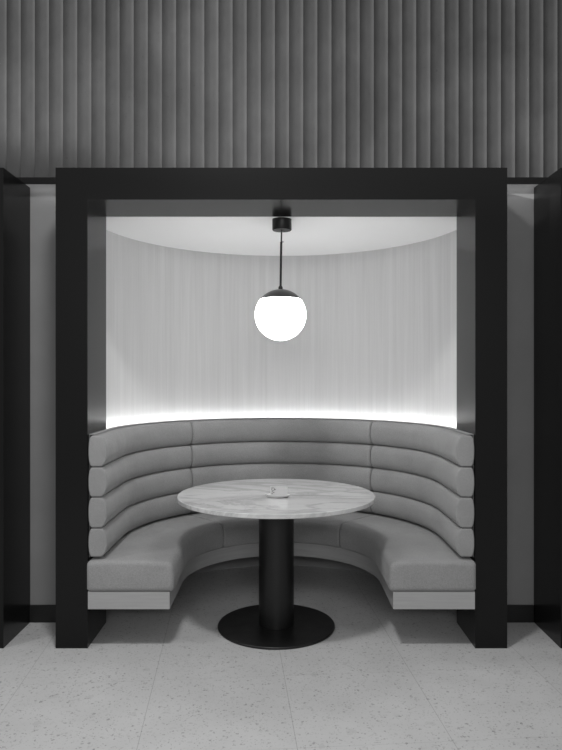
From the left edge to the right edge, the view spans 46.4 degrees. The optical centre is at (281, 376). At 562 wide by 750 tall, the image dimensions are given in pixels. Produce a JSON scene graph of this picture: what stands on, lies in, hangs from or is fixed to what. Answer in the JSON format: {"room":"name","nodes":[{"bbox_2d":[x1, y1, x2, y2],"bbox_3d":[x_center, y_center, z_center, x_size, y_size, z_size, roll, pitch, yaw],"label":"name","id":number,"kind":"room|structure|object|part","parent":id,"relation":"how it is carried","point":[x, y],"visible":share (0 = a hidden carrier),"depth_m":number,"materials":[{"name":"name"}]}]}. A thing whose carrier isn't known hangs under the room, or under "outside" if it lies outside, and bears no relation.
{"room":"restaurant","nodes":[
{"label":"restaurant","id":0,"kind":"room"},
{"bbox_2d":[26,184,55,604],"bbox_3d":[-2.780,0.149,3.800,3.440,2.502,0.100,0,0,0],"label":"wall","id":1,"kind":"structure","parent":0,"point":[42,196],"depth_m":3.75,"materials":[{"name":"grey paint"}]},
{"bbox_2d":[30,605,55,622],"bbox_3d":[-1.303,1.351,3.744,0.274,0.099,0.012,0,0,0],"label":"baseboard","id":2,"kind":"structure","parent":1,"relation":"attached to","point":[38,613],"depth_m":3.74,"materials":[{"name":"black"}]},
{"bbox_2d":[0,0,561,176],"bbox_3d":[0.003,-1.960,3.766,8.959,1.681,0.168,0,0,0],"label":"wall","id":3,"kind":"structure","parent":0,"point":[84,83],"depth_m":3.69,"materials":[{"name":"wood"}]},
{"bbox_2d":[17,177,547,183],"bbox_3d":[0.000,-1.100,3.679,8.900,0.038,0.006,0,0,0],"label":"trim","id":4,"kind":"structure","parent":3,"relation":"attached to","point":[26,180],"depth_m":3.68,"materials":[{"name":"black metal"}]},
{"bbox_2d":[0,566,561,749],"bbox_3d":[0.000,1.450,1.400,9.000,0.100,7.800,0,0,0],"label":"floor","id":5,"kind":"structure","parent":0,"point":[386,677],"depth_m":3.02,"materials":[{"name":"stone"}]},
{"bbox_2d":[0,168,29,647],"bbox_3d":[-2.599,0.160,3.564,2.330,2.480,0.360,0,0,0],"label":"frame","id":6,"kind":"object","parent":5,"relation":"on","point":[14,194],"visible":1,"depth_m":3.52,"materials":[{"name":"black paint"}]},
{"bbox_2d":[177,479,375,649],"bbox_3d":[-0.029,1.028,3.690,1.105,0.743,1.105,0,0,0],"label":"table","id":7,"kind":"object","parent":5,"relation":"on","point":[276,623],"visible":0.98,"depth_m":3.60,"materials":[{"name":"stone"}]},
{"bbox_2d":[265,493,289,497],"bbox_3d":[-0.022,0.647,3.580,0.140,0.020,0.076,0,0,0],"label":"dish","id":8,"kind":"object","parent":7,"relation":"on","point":[267,495],"visible":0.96,"depth_m":3.56,"materials":[{"name":"grey ceramic"}]},
{"bbox_2d":[270,486,286,495],"bbox_3d":[-0.013,0.624,3.576,0.093,0.054,0.002,0,0,0],"label":"card","id":9,"kind":"object","parent":8,"relation":"in","point":[274,490],"visible":1,"depth_m":3.58,"materials":[{"name":"grey paper"}]},
{"bbox_2d":[56,168,506,647],"bbox_3d":[0.000,0.160,3.564,2.330,2.480,0.360,0,0,0],"label":"frame","id":10,"kind":"object","parent":5,"relation":"on","point":[85,197],"visible":1,"depth_m":3.38,"materials":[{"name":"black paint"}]},
{"bbox_3d":[-1.083,0.242,3.564,0.165,2.315,0.360,0,0,0],"label":"post","id":11,"kind":"part","parent":10,"relation":"part of","materials":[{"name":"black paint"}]},
{"bbox_3d":[1.083,0.242,3.564,0.165,2.315,0.360,0,0,0],"label":"post","id":12,"kind":"part","parent":10,"relation":"part of","materials":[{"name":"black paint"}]},
{"bbox_2d":[87,418,475,608],"bbox_3d":[0.000,0.848,4.151,2.220,1.104,1.609,0,0,0],"label":"banquette","id":13,"kind":"object","parent":5,"relation":"on","point":[421,475],"visible":0.91,"depth_m":4.09,"materials":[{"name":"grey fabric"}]},
{"bbox_2d":[87,514,222,590],"bbox_3d":[-0.714,1.019,3.913,0.547,0.157,1.218,0,0,12],"label":"seat cushion","id":14,"kind":"object","parent":13,"relation":"on","point":[153,555],"depth_m":3.58,"materials":[{"name":"grey fabric"}]},
{"bbox_2d":[187,511,375,547],"bbox_3d":[0.000,1.019,4.497,1.313,0.157,0.580,0,0,0],"label":"seat cushion","id":15,"kind":"object","parent":13,"relation":"on","point":[318,532],"depth_m":4.30,"materials":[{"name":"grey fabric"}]},
{"bbox_2d":[340,514,475,590],"bbox_3d":[0.714,1.019,3.913,0.547,0.157,1.218,0,0,-12],"label":"seat cushion","id":16,"kind":"object","parent":13,"relation":"on","point":[409,555],"depth_m":3.58,"materials":[{"name":"grey fabric"}]},
{"bbox_2d":[534,168,561,647],"bbox_3d":[2.606,0.160,3.564,2.330,2.480,0.360,0,0,0],"label":"frame","id":17,"kind":"object","parent":5,"relation":"on","point":[547,194],"visible":1,"depth_m":3.54,"materials":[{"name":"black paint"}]},
{"bbox_2d":[106,230,456,519],"bbox_3d":[0.000,0.220,4.389,2.386,2.360,1.297,0,0,0],"label":"wall niche","id":18,"kind":"object","parent":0,"point":[377,340],"visible":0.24,"depth_m":4.72,"materials":[{"name":"grey wood"}]},
{"bbox_2d":[106,217,456,255],"bbox_3d":[0.000,-0.940,4.353,2.225,0.050,1.210,0,0,0],"label":"ceiling","id":19,"kind":"structure","parent":0,"point":[255,236],"depth_m":4.18,"materials":[{"name":"white paint"}]},
{"bbox_2d":[255,217,305,340],"bbox_3d":[-0.005,-0.563,3.808,0.296,0.702,0.296,0,0,0],"label":"pendant lamp","id":20,"kind":"object","parent":19,"relation":"hanging from","point":[280,314],"visible":1,"depth_m":3.71,"materials":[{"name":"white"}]},
{"bbox_3d":[-0.003,-0.646,3.808,0.017,0.276,0.013,0,0,0],"label":"stem","id":21,"kind":"part","parent":20,"relation":"part of","materials":[{"name":"black"}]},
{"bbox_3d":[-0.005,-0.332,3.808,0.296,0.240,0.296,0,0,0],"label":"globe","id":22,"kind":"part","parent":20,"relation":"part of","materials":[{"name":"white glass"}]},
{"bbox_2d":[507,184,537,604],"bbox_3d":[2.780,0.149,3.800,3.440,2.502,0.100,0,0,0],"label":"wall","id":23,"kind":"structure","parent":0,"point":[520,197],"depth_m":3.75,"materials":[{"name":"grey paint"}]},
{"bbox_2d":[507,605,533,622],"bbox_3d":[1.303,1.351,3.744,0.274,0.099,0.012,0,0,0],"label":"baseboard","id":24,"kind":"structure","parent":23,"relation":"attached to","point":[515,613],"depth_m":3.74,"materials":[{"name":"black"}]}
]}

